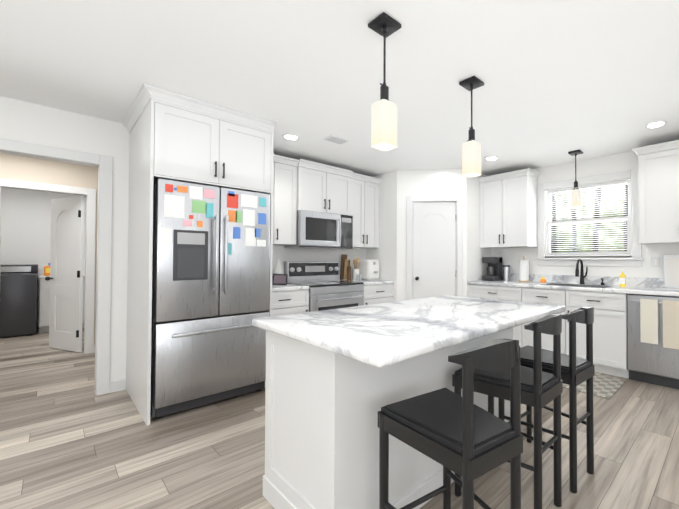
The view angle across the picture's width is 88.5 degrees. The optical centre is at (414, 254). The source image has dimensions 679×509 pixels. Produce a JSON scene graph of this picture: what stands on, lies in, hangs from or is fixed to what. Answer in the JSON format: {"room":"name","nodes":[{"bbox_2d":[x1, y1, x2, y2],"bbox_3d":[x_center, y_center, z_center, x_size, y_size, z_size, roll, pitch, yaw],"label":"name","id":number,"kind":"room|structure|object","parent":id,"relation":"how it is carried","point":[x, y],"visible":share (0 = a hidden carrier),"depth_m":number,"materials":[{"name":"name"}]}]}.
{"room":"kitchen","nodes":[
{"label":"kitchen","id":0,"kind":"room"},
{"bbox_2d":[0,188,85,322],"bbox_3d":[-6.642,0.052,5.939,0.120,2.480,2.940,-1,-1,43],"label":"wall","id":1,"kind":"structure","parent":0,"point":[25,226],"depth_m":5.86,"materials":[{"name":"white paint"}]},
{"bbox_2d":[1,153,97,344],"bbox_3d":[-3.739,0.043,4.970,0.120,2.480,2.940,-1,-1,43],"label":"wall","id":2,"kind":"structure","parent":0,"point":[22,168],"depth_m":4.16,"materials":[{"name":"beige paint"}]},
{"bbox_2d":[0,179,95,353],"bbox_3d":[-4.496,0.206,4.148,0.138,2.125,0.880,-1,-1,43],"label":"door frame","id":3,"kind":"structure","parent":2,"relation":"attached to","point":[89,194],"depth_m":4.38,"materials":[{"name":"white wood"}]},
{"bbox_2d":[45,196,83,351],"bbox_3d":[-4.665,0.255,4.531,0.675,2.022,0.342,-1,-1,43],"label":"laundry door","id":4,"kind":"structure","parent":2,"relation":"in","point":[65,278],"depth_m":4.53,"materials":[{"name":"white wood"}]},
{"bbox_2d":[0,96,365,380],"bbox_3d":[-1.836,0.034,4.192,0.120,2.480,5.830,-1,-1,43],"label":"wall","id":5,"kind":"structure","parent":0,"point":[114,139],"depth_m":3.12,"materials":[{"name":"white paint"}]},
{"bbox_2d":[0,138,112,395],"bbox_3d":[-3.346,0.171,2.568,0.138,2.150,1.580,-1,-1,43],"label":"trim","id":6,"kind":"structure","parent":5,"relation":"attached to","point":[103,267],"depth_m":3.05,"materials":[{"name":"white wood"}]},
{"bbox_2d":[37,323,125,392],"bbox_3d":[-2.195,1.185,1.676,12.180,0.100,5.600,-1,-1,43],"label":"baseboard","id":7,"kind":"structure","parent":5,"relation":"attached to","point":[117,385],"depth_m":3.13,"materials":[{"name":"white wood"}]},
{"bbox_2d":[273,154,382,247],"bbox_3d":[-1.252,-0.622,4.437,0.402,1.022,1.924,-1,-1,43],"label":"upper cabinet","id":8,"kind":"object","parent":5,"relation":"attached to","point":[302,184],"visible":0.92,"depth_m":4.31,"materials":[{"name":"white wood"}]},
{"bbox_2d":[284,210,352,248],"bbox_3d":[-1.216,-0.303,4.431,0.457,0.443,0.762,-1,-1,43],"label":"microwave","id":9,"kind":"object","parent":8,"relation":"attached to","point":[318,230],"visible":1,"depth_m":4.26,"materials":[{"name":"silver metal"}]},
{"bbox_2d":[0,328,678,508],"bbox_3d":[-1.483,1.278,2.447,12.600,0.060,8.100,-1,-1,43],"label":"floor","id":10,"kind":"structure","parent":0,"point":[69,439],"depth_m":2.17,"materials":[{"name":"brown wood"}]},
{"bbox_2d":[0,264,37,337],"bbox_3d":[-6.514,0.725,5.416,0.690,1.120,0.690,-1,-1,43],"label":"washer","id":11,"kind":"object","parent":10,"relation":"on","point":[18,298],"visible":1,"depth_m":5.32,"materials":[{"name":"grey metal"}]},
{"bbox_2d":[39,274,84,332],"bbox_3d":[-6.074,0.829,5.982,0.631,0.930,0.700,-1,-1,43],"label":"laundry cabinet","id":12,"kind":"object","parent":10,"relation":"on","point":[44,307],"visible":0.15,"depth_m":5.60,"materials":[{"name":"white wood"}]},
{"bbox_2d":[44,263,49,275],"bbox_3d":[-6.155,0.252,5.752,0.083,0.213,0.140,-1,-1,43],"label":"detergent bottle","id":13,"kind":"object","parent":12,"relation":"on","point":[46,270],"visible":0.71,"depth_m":5.70,"materials":[{"name":"orange plastic"}]},
{"bbox_2d":[123,83,275,425],"bbox_3d":[-2.002,0.018,3.145,1.068,2.478,0.967,-1,-1,43],"label":"surround","id":14,"kind":"object","parent":10,"relation":"on","point":[178,137],"visible":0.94,"depth_m":2.77,"materials":[{"name":"white wood"}]},
{"bbox_2d":[150,178,269,418],"bbox_3d":[-1.952,0.345,3.133,1.055,1.825,0.843,-1,-1,43],"label":"fridge","id":15,"kind":"object","parent":10,"relation":"on","point":[210,299],"visible":0.85,"depth_m":2.74,"materials":[{"name":"grey metal"}]},
{"bbox_2d":[160,184,265,254],"bbox_3d":[-1.616,-0.267,2.814,0.002,0.540,0.782,-1,-1,43],"label":"fridge magnets","id":16,"kind":"object","parent":15,"relation":"attached to","point":[174,206],"visible":0.98,"depth_m":2.77,"materials":[{"name":"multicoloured paper"}]},
{"bbox_2d":[272,289,308,315],"bbox_3d":[-1.615,0.832,3.844,0.658,0.874,0.598,-1,-1,43],"label":"base cabinet","id":17,"kind":"object","parent":10,"relation":"on","point":[290,302],"visible":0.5,"depth_m":3.70,"materials":[{"name":"white wood"}]},
{"bbox_2d":[272,273,393,291],"bbox_3d":[-1.170,0.332,4.344,0.633,0.139,1.924,-1,-1,43],"label":"countertop","id":18,"kind":"structure","parent":17,"relation":"on","point":[288,287],"depth_m":3.92,"materials":[{"name":"stone"}]},
{"bbox_2d":[273,257,282,273],"bbox_3d":[-1.647,0.193,4.128,0.116,0.332,0.116,-1,-1,43],"label":"bottle","id":19,"kind":"object","parent":18,"relation":"on","point":[278,269],"visible":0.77,"depth_m":4.10,"materials":[{"name":"white ceramic"}]},
{"bbox_2d":[272,274,287,284],"bbox_3d":[-1.552,0.287,3.927,0.168,0.135,0.038,1,-1,-29],"label":"framed picture","id":20,"kind":"object","parent":18,"relation":"on","point":[279,279],"visible":0.86,"depth_m":3.92,"materials":[{"name":"black metal"}]},
{"bbox_2d":[340,254,349,279],"bbox_3d":[-0.995,0.180,4.894,0.100,0.359,0.110,-1,-1,43],"label":"cutting board","id":21,"kind":"object","parent":18,"relation":"on","point":[344,266],"visible":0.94,"depth_m":4.87,"materials":[{"name":"brown wood"}]},
{"bbox_2d":[347,261,350,280],"bbox_3d":[-0.923,0.230,4.840,0.056,0.282,0.056,-1,-1,43],"label":"bottle","id":22,"kind":"object","parent":18,"relation":"on","point":[349,273],"visible":0.98,"depth_m":4.82,"materials":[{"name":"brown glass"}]},
{"bbox_2d":[352,258,358,280],"bbox_3d":[-0.835,0.206,4.920,0.100,0.333,0.120,-1,-1,43],"label":"utensil crock","id":23,"kind":"object","parent":18,"relation":"on","point":[355,272],"visible":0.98,"depth_m":4.87,"materials":[{"name":"white ceramic"}]},
{"bbox_2d":[357,260,378,279],"bbox_3d":[-0.658,0.224,5.006,0.360,0.300,0.225,-1,-1,43],"label":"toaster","id":24,"kind":"object","parent":18,"relation":"on","point":[368,269],"visible":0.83,"depth_m":4.91,"materials":[{"name":"white plastic"}]},
{"bbox_2d":[284,261,363,311],"bbox_3d":[-1.122,0.682,4.326,0.719,1.190,0.772,-1,-1,43],"label":"range","id":25,"kind":"object","parent":10,"relation":"on","point":[328,289],"visible":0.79,"depth_m":4.27,"materials":[{"name":"silver metal"}]},
{"bbox_2d":[363,284,393,304],"bbox_3d":[-0.691,0.849,4.828,0.658,0.874,0.550,-1,-1,43],"label":"base cabinet","id":26,"kind":"object","parent":10,"relation":"on","point":[378,293],"visible":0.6,"depth_m":4.62,"materials":[{"name":"white wood"}]},
{"bbox_2d":[263,328,513,508],"bbox_3d":[-0.033,0.808,2.074,0.653,0.874,1.488,-1,-1,43],"label":"kitchen island","id":27,"kind":"object","parent":10,"relation":"on","point":[322,407],"visible":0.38,"depth_m":1.52,"materials":[{"name":"white wood"}]},
{"bbox_2d":[252,295,565,367],"bbox_3d":[0.083,0.348,1.966,0.980,0.038,1.600,-1,-1,43],"label":"island countertop","id":28,"kind":"structure","parent":27,"relation":"on","point":[379,335],"depth_m":1.59,"materials":[{"name":"stone"}]},
{"bbox_2d":[378,339,522,508],"bbox_3d":[0.144,0.754,1.252,0.367,0.956,0.482,1,-1,-37],"label":"stool","id":29,"kind":"object","parent":10,"relation":"on","point":[466,438],"visible":1,"depth_m":1.15,"materials":[{"name":"black wood"}]},
{"bbox_2d":[452,314,562,508],"bbox_3d":[0.497,0.762,1.739,0.482,0.956,0.367,-1,-1,43],"label":"stool","id":30,"kind":"object","parent":10,"relation":"on","point":[540,389],"visible":0.71,"depth_m":1.62,"materials":[{"name":"black wood"}]},
{"bbox_2d":[468,284,547,349],"bbox_3d":[1.271,0.850,4.661,0.850,0.874,0.627,-1,-1,43],"label":"base cabinet","id":31,"kind":"object","parent":10,"relation":"on","point":[506,293],"depth_m":4.21,"materials":[{"name":"white wood"}]},
{"bbox_2d":[468,273,678,296],"bbox_3d":[2.155,0.330,3.836,3.278,0.139,0.633,-1,-1,43],"label":"countertop","id":32,"kind":"structure","parent":31,"relation":"on","point":[651,286],"depth_m":4.00,"materials":[{"name":"stone"}]},
{"bbox_2d":[482,257,502,280],"bbox_3d":[1.139,0.206,4.955,0.190,0.340,0.260,-1,-1,43],"label":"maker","id":33,"kind":"object","parent":32,"relation":"on","point":[494,270],"visible":1,"depth_m":4.90,"materials":[{"name":"grey plastic"}]},
{"bbox_2d":[503,265,509,280],"bbox_3d":[1.315,0.264,4.857,0.104,0.222,0.104,-1,-1,43],"label":"jar","id":34,"kind":"object","parent":32,"relation":"on","point":[506,272],"visible":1,"depth_m":4.81,"materials":[{"name":"silver metal"}]},
{"bbox_2d":[518,256,529,281],"bbox_3d":[1.505,0.200,4.666,0.150,0.346,0.150,-1,-1,43],"label":"towel","id":35,"kind":"object","parent":32,"relation":"on","point":[523,270],"visible":1,"depth_m":4.62,"materials":[{"name":"white paper"}]},
{"bbox_2d":[538,283,612,287],"bbox_3d":[1.910,0.482,4.042,0.740,0.232,0.426,-1,-1,43],"label":"sink","id":36,"kind":"object","parent":32,"relation":"in","point":[581,285],"visible":0.12,"depth_m":4.21,"materials":[{"name":"silver metal"}]},
{"bbox_2d":[575,259,603,284],"bbox_3d":[2.108,0.208,4.096,0.280,0.313,0.235,-1,-1,43],"label":"faucet","id":37,"kind":"object","parent":32,"relation":"on","point":[582,276],"visible":1,"depth_m":4.18,"materials":[{"name":"black metal"}]},
{"bbox_2d":[619,270,625,286],"bbox_3d":[2.358,0.268,3.850,0.063,0.188,0.064,-1,-1,43],"label":"bottle","id":38,"kind":"object","parent":32,"relation":"on","point":[622,279],"visible":1,"depth_m":3.83,"materials":[{"name":"yellow plastic"}]},
{"bbox_2d":[664,254,678,287],"bbox_3d":[2.860,0.177,3.517,0.450,0.357,0.083,-1,-1,43],"label":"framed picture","id":39,"kind":"object","parent":32,"relation":"on","point":[671,270],"visible":0.96,"depth_m":3.62,"materials":[{"name":"white paper"}]},
{"bbox_2d":[498,307,594,492],"bbox_3d":[0.797,0.767,2.021,0.494,0.956,0.378,-1,-1,43],"label":"stool","id":40,"kind":"object","parent":10,"relation":"on","point":[576,371],"visible":0.79,"depth_m":1.88,"materials":[{"name":"black wood"}]},
{"bbox_2d":[563,375,624,398],"bbox_3d":[1.444,1.264,3.601,1.250,0.012,0.590,-1,-1,43],"label":"rug","id":41,"kind":"object","parent":10,"relation":"on","point":[606,387],"visible":0.4,"depth_m":3.23,"materials":[{"name":"beige fabric"}]},
{"bbox_2d":[627,294,678,388],"bbox_3d":[2.543,0.836,3.417,0.598,0.868,0.665,-1,-1,43],"label":"dishwasher","id":42,"kind":"object","parent":10,"relation":"on","point":[655,364],"visible":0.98,"depth_m":3.31,"materials":[{"name":"grey metal"}]},
{"bbox_2d":[640,299,658,344],"bbox_3d":[2.248,0.638,3.253,0.140,0.418,0.042,-1,-1,43],"label":"towel","id":43,"kind":"object","parent":42,"relation":"hanging from","point":[649,316],"visible":1,"depth_m":3.24,"materials":[{"name":"beige fabric"}]},
{"bbox_2d":[662,300,678,349],"bbox_3d":[2.396,0.646,3.115,0.195,0.438,0.042,-1,-1,43],"label":"towel","id":44,"kind":"object","parent":42,"relation":"hanging from","point":[670,324],"visible":1,"depth_m":3.12,"materials":[{"name":"beige fabric"}]},
{"bbox_2d":[0,0,678,176],"bbox_3d":[-1.479,-1.262,2.486,12.600,0.060,8.100,-1,-1,43],"label":"ceiling","id":45,"kind":"structure","parent":0,"point":[561,79],"depth_m":2.26,"materials":[{"name":"white paint"}]},
{"bbox_2d":[282,134,299,139],"bbox_3d":[-1.271,-1.211,3.510,0.170,0.010,0.170,-1,-1,43],"label":"recessed light","id":46,"kind":"object","parent":45,"relation":"in","point":[291,136],"visible":0.96,"depth_m":3.50,"materials":[{"name":"white"}]},
{"bbox_2d":[323,135,348,144],"bbox_3d":[-0.821,-1.208,3.595,0.160,0.008,0.220,-1,-1,43],"label":"ceiling vent","id":47,"kind":"object","parent":45,"relation":"in","point":[335,139],"visible":0.98,"depth_m":3.57,"materials":[{"name":"white metal"}]},
{"bbox_2d":[368,12,400,150],"bbox_3d":[-0.159,-0.907,1.822,0.130,0.664,0.130,-1,-1,43],"label":"pendant light","id":48,"kind":"object","parent":45,"relation":"hanging from","point":[384,116],"visible":0.98,"depth_m":1.79,"materials":[{"name":"white glass"}]},
{"bbox_2d":[459,76,483,176],"bbox_3d":[0.409,-0.896,2.422,0.130,0.664,0.130,-1,-1,43],"label":"pendant light","id":49,"kind":"object","parent":45,"relation":"hanging from","point":[471,156],"visible":1,"depth_m":2.39,"materials":[{"name":"white glass"}]},
{"bbox_2d":[485,156,498,160],"bbox_3d":[0.963,-1.196,4.239,0.170,0.010,0.170,-1,-1,43],"label":"recessed light","id":50,"kind":"object","parent":45,"relation":"in","point":[490,158],"visible":0.98,"depth_m":4.22,"materials":[{"name":"white"}]},
{"bbox_2d":[568,149,582,207],"bbox_3d":[1.890,-0.877,3.980,0.130,0.649,0.130,-1,-1,43],"label":"pendant light","id":51,"kind":"object","parent":45,"relation":"hanging from","point":[576,197],"visible":1,"depth_m":3.95,"materials":[{"name":"white glass"}]},
{"bbox_2d":[645,120,666,127],"bbox_3d":[2.249,-1.210,3.169,0.170,0.010,0.170,-1,-1,43],"label":"recessed light","id":52,"kind":"object","parent":45,"relation":"in","point":[656,124],"visible":0.96,"depth_m":3.16,"materials":[{"name":"white"}]},
{"bbox_2d":[366,170,396,301],"bbox_3d":[-0.460,0.050,5.073,0.680,2.480,0.100,-1,-1,43],"label":"wall","id":53,"kind":"structure","parent":0,"point":[384,254],"depth_m":4.94,"materials":[{"name":"white paint"}]},
{"bbox_2d":[397,169,466,300],"bbox_3d":[0.244,0.047,4.809,0.976,2.480,0.100,0,-1,5],"label":"wall","id":54,"kind":"structure","parent":0,"point":[438,182],"depth_m":4.79,"materials":[{"name":"white paint"}]},
{"bbox_2d":[406,195,462,299],"bbox_3d":[0.285,0.233,4.794,0.786,2.108,0.118,0,-1,5],"label":"door frame","id":55,"kind":"structure","parent":54,"relation":"attached to","point":[457,199],"depth_m":4.76,"materials":[{"name":"white wood"}]},
{"bbox_2d":[413,202,455,298],"bbox_3d":[0.279,0.269,4.775,0.509,2.019,0.426,-1,-1,43],"label":"pantry door","id":56,"kind":"structure","parent":54,"relation":"in","point":[434,249],"depth_m":4.78,"materials":[{"name":"white wood"}]},
{"bbox_2d":[467,174,490,296],"bbox_3d":[0.915,0.051,4.989,0.100,2.480,0.660,-1,-1,43],"label":"wall","id":57,"kind":"structure","parent":0,"point":[476,266],"depth_m":4.87,"materials":[{"name":"white paint"}]},
{"bbox_2d":[491,151,678,287],"bbox_3d":[2.925,0.034,3.638,7.580,2.480,0.120,-1,-1,43],"label":"wall","id":58,"kind":"structure","parent":0,"point":[606,164],"depth_m":4.23,"materials":[{"name":"white paint"}]},
{"bbox_2d":[478,168,540,247],"bbox_3d":[1.333,-0.606,4.802,0.773,1.010,0.372,-1,-1,43],"label":"upper cabinet","id":59,"kind":"object","parent":58,"relation":"attached to","point":[508,209],"visible":1,"depth_m":4.66,"materials":[{"name":"white wood"}]},
{"bbox_2d":[535,168,643,266],"bbox_3d":[2.174,-0.420,4.317,1.245,1.125,0.170,-1,-1,43],"label":"window","id":60,"kind":"structure","parent":58,"relation":"in","point":[634,245],"depth_m":4.22,"materials":[{"name":"white wood"}]},
{"bbox_2d":[549,180,626,253],"bbox_3d":[2.176,-0.438,4.319,0.901,0.869,0.033,-1,-1,43],"label":"window blinds","id":61,"kind":"object","parent":60,"relation":"attached to","point":[615,183],"visible":0.96,"depth_m":4.26,"materials":[{"name":"white plastic"}]},
{"bbox_2d":[652,257,659,266],"bbox_3d":[2.681,0.083,3.776,0.075,0.115,0.008,-1,-1,43],"label":"electrical outlet plate","id":62,"kind":"object","parent":58,"relation":"attached to","point":[655,261],"visible":1,"depth_m":3.77,"materials":[{"name":"white plastic"}]},
{"bbox_2d":[636,140,678,243],"bbox_3d":[2.798,-0.624,3.458,0.821,1.010,0.327,-1,-1,43],"label":"upper cabinet","id":63,"kind":"object","parent":58,"relation":"attached to","point":[659,193],"depth_m":3.50,"materials":[{"name":"white wood"}]},
{"label":"outside","id":64,"kind":"structure","parent":0,"visible":0},
{"bbox_2d":[551,184,627,251],"bbox_3d":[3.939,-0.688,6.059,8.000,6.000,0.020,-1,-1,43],"label":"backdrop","id":65,"kind":"structure","parent":64,"point":[577,244],"depth_m":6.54,"materials":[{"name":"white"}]}
]}

